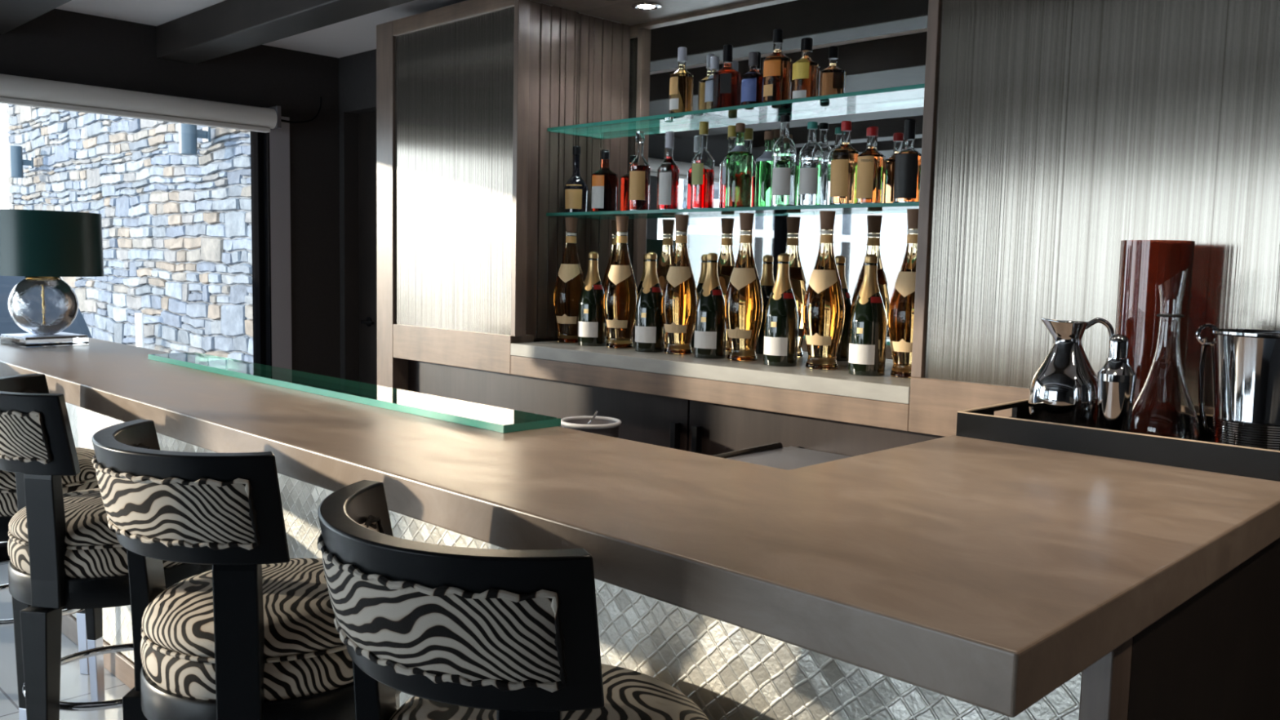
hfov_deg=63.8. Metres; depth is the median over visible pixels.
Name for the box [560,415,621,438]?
bin
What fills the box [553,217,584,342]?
wine bottle
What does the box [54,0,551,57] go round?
ceiling
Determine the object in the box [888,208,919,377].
wine bottle
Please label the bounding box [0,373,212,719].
bar stool
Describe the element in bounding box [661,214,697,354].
wine bottle
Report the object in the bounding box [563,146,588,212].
liquor bottle
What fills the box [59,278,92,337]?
outdoor chair
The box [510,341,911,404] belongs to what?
shelf
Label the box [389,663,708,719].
seat cushion
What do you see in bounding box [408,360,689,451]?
base cabinet
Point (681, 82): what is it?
liquor bottle
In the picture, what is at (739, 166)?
liquor bottle
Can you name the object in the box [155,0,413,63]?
ceiling beam
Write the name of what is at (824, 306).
wine bottle
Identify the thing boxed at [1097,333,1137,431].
cocktail shaker
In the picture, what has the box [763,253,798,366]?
champagne bottle
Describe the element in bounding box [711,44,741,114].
liquor bottle
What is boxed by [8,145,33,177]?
sconce
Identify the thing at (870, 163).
liquor bottle
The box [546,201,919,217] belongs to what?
glass shelf
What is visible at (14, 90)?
roller blind
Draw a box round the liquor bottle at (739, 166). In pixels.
[724,123,752,207]
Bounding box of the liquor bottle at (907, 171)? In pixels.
[893,119,921,202]
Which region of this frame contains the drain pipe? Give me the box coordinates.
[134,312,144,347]
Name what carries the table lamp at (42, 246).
on the countertop at (988, 575)
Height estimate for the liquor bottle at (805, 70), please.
0.210 m
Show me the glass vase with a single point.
(1144, 265)
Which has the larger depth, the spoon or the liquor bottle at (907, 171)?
the spoon
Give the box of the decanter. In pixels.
[1129,267,1199,440]
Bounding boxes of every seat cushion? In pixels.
[0,447,96,490]
[8,488,119,546]
[141,558,344,657]
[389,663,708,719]
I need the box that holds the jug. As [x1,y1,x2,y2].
[1028,317,1114,427]
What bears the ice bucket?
on the serving tray
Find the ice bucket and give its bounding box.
[1195,323,1279,450]
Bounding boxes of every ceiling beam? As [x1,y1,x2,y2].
[0,0,71,34]
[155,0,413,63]
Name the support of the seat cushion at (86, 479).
on the bar stool at (89, 621)
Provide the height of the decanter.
0.370 m
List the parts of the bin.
lid dish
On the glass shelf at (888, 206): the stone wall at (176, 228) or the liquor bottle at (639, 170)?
the liquor bottle at (639, 170)
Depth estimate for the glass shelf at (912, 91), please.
3.56 m
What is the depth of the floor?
3.50 m
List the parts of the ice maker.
handle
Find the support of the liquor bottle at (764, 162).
on the glass shelf at (888, 206)
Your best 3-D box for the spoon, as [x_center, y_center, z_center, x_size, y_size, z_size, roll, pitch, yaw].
[-0.176,0.205,3.551,0.065,0.066,0.009,2,5,12]
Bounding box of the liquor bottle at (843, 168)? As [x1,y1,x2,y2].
[829,120,859,204]
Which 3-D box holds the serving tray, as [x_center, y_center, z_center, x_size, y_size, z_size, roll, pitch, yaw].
[1.080,0.155,2.187,0.655,0.054,0.428,6,7,44]
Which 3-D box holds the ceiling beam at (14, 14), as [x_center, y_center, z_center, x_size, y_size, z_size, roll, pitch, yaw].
[-0.586,-1.197,1.418,7.800,0.156,1.422,6,7,44]
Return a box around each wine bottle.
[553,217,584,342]
[603,216,638,348]
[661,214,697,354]
[724,213,763,360]
[803,210,844,369]
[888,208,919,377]
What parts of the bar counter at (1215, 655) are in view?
skirting, corner post, panel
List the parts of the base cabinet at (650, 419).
door handle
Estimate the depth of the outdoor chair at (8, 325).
6.23 m
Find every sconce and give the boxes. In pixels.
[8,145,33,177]
[178,123,210,155]
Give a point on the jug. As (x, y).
(1064, 388)
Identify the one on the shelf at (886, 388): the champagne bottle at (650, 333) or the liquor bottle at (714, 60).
the champagne bottle at (650, 333)
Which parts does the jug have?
handle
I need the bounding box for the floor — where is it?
[0,560,131,719]
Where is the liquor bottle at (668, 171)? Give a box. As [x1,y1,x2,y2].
[657,131,679,209]
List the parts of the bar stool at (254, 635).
leg, post, frame, post, leg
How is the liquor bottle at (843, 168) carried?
on the glass shelf at (888, 206)
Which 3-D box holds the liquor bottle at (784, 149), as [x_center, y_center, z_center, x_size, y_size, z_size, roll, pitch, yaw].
[0.480,-0.661,3.436,0.082,0.306,0.082,6,7,44]
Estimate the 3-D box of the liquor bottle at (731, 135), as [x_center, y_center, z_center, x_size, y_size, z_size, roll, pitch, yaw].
[0.327,-0.684,3.678,0.076,0.301,0.076,6,7,44]
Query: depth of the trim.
5.64 m
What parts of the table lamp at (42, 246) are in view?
glass globe, plate, lamp shade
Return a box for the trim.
[263,116,292,369]
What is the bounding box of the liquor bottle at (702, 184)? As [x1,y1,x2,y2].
[690,121,714,208]
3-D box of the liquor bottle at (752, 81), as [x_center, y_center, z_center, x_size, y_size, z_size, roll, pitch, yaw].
[0.389,-0.962,3.549,0.080,0.193,0.080,-1,6,-21]
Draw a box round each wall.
[0,8,340,377]
[5,103,253,362]
[338,5,577,382]
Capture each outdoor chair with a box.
[0,275,29,335]
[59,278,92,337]
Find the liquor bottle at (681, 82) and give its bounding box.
[668,46,693,119]
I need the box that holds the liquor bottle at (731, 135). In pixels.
[720,125,736,208]
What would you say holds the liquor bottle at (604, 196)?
on the glass shelf at (888, 206)
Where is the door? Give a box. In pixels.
[358,111,377,385]
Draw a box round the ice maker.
[712,442,852,470]
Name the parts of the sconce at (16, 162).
arm, plate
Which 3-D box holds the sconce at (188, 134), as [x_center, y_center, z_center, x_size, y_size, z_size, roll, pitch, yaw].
[-3.539,-1.798,8.165,0.132,0.340,0.226,6,7,44]
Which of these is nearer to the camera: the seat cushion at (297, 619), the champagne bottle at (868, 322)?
the seat cushion at (297, 619)
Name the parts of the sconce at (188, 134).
arm, plate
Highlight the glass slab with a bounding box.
[147,351,560,433]
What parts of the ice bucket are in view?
bail handle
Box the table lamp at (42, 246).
[0,208,104,347]
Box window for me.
[0,131,266,561]
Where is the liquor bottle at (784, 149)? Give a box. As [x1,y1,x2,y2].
[770,115,796,206]
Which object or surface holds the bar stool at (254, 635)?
on the floor
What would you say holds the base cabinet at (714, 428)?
on the floor
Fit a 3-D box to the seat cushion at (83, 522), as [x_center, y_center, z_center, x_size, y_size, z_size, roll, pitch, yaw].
[-1.392,0.400,2.741,0.496,0.075,0.496,-2,6,-35]
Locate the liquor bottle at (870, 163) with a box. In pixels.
[855,127,884,204]
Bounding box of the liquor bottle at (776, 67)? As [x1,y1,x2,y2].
[760,28,791,109]
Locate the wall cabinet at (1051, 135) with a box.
[376,0,1279,436]
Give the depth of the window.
5.64 m
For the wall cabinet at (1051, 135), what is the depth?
3.26 m
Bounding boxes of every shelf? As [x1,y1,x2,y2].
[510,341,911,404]
[546,83,924,134]
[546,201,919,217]
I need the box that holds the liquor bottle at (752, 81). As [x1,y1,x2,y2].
[740,51,763,111]
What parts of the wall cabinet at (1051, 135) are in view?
rail, metal panel, rail, metal panel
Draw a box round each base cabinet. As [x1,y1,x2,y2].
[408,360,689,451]
[688,400,943,456]
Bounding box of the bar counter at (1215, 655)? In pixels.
[62,402,1279,719]
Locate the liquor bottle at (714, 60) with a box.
[703,56,722,116]
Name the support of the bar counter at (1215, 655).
on the floor
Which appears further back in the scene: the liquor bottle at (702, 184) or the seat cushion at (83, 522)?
the liquor bottle at (702, 184)
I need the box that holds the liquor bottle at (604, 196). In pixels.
[591,151,617,211]
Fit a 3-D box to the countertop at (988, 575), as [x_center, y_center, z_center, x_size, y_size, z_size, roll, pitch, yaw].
[-0.653,0.093,3.101,4.428,0.066,1.626,6,7,44]
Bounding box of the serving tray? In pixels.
[955,398,1279,481]
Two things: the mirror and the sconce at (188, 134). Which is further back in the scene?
the sconce at (188, 134)
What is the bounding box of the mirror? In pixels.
[576,0,928,370]
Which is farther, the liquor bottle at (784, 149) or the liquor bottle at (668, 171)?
the liquor bottle at (668, 171)
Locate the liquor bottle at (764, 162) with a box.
[754,130,773,206]
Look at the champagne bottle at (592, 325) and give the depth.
4.02 m
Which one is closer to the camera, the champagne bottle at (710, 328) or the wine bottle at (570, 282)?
the champagne bottle at (710, 328)
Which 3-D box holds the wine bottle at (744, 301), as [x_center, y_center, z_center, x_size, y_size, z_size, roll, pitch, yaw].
[0.361,-0.252,3.550,0.134,0.505,0.134,-3,7,-36]
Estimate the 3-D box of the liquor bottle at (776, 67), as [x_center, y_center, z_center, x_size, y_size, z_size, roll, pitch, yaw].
[0.462,-0.983,3.469,0.102,0.255,0.102,1,5,-1]
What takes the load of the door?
in the wall at (357, 72)
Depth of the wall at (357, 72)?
5.88 m
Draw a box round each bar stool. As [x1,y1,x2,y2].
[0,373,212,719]
[0,447,105,702]
[91,419,401,719]
[317,480,708,719]
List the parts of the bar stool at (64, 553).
post, leg, frame, leg, post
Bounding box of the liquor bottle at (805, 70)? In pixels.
[790,37,817,106]
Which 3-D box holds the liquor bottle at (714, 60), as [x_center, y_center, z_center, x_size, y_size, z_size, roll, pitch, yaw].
[0.267,-0.985,3.704,0.067,0.206,0.067,6,7,39]
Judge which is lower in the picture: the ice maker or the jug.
the ice maker
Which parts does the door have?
handle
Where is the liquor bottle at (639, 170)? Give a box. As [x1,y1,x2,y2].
[627,131,650,210]
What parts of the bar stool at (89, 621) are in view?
leg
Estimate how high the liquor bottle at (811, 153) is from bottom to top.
0.280 m
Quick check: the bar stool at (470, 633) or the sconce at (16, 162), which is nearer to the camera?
the bar stool at (470, 633)
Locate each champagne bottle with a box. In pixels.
[577,251,606,346]
[634,252,665,351]
[693,253,726,358]
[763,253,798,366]
[848,253,887,375]
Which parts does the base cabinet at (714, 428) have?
door handle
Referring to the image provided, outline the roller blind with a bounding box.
[0,73,322,133]
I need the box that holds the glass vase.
[1115,240,1195,404]
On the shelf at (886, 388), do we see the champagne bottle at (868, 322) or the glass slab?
the champagne bottle at (868, 322)
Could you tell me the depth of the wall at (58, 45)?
5.59 m
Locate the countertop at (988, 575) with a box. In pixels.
[0,337,1279,717]
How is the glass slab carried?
on the countertop at (988, 575)
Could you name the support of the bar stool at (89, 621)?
on the floor
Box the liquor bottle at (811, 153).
[797,121,823,205]
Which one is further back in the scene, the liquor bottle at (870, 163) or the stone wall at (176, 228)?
the stone wall at (176, 228)
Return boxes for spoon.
[585,410,598,424]
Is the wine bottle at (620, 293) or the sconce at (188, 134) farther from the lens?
the sconce at (188, 134)

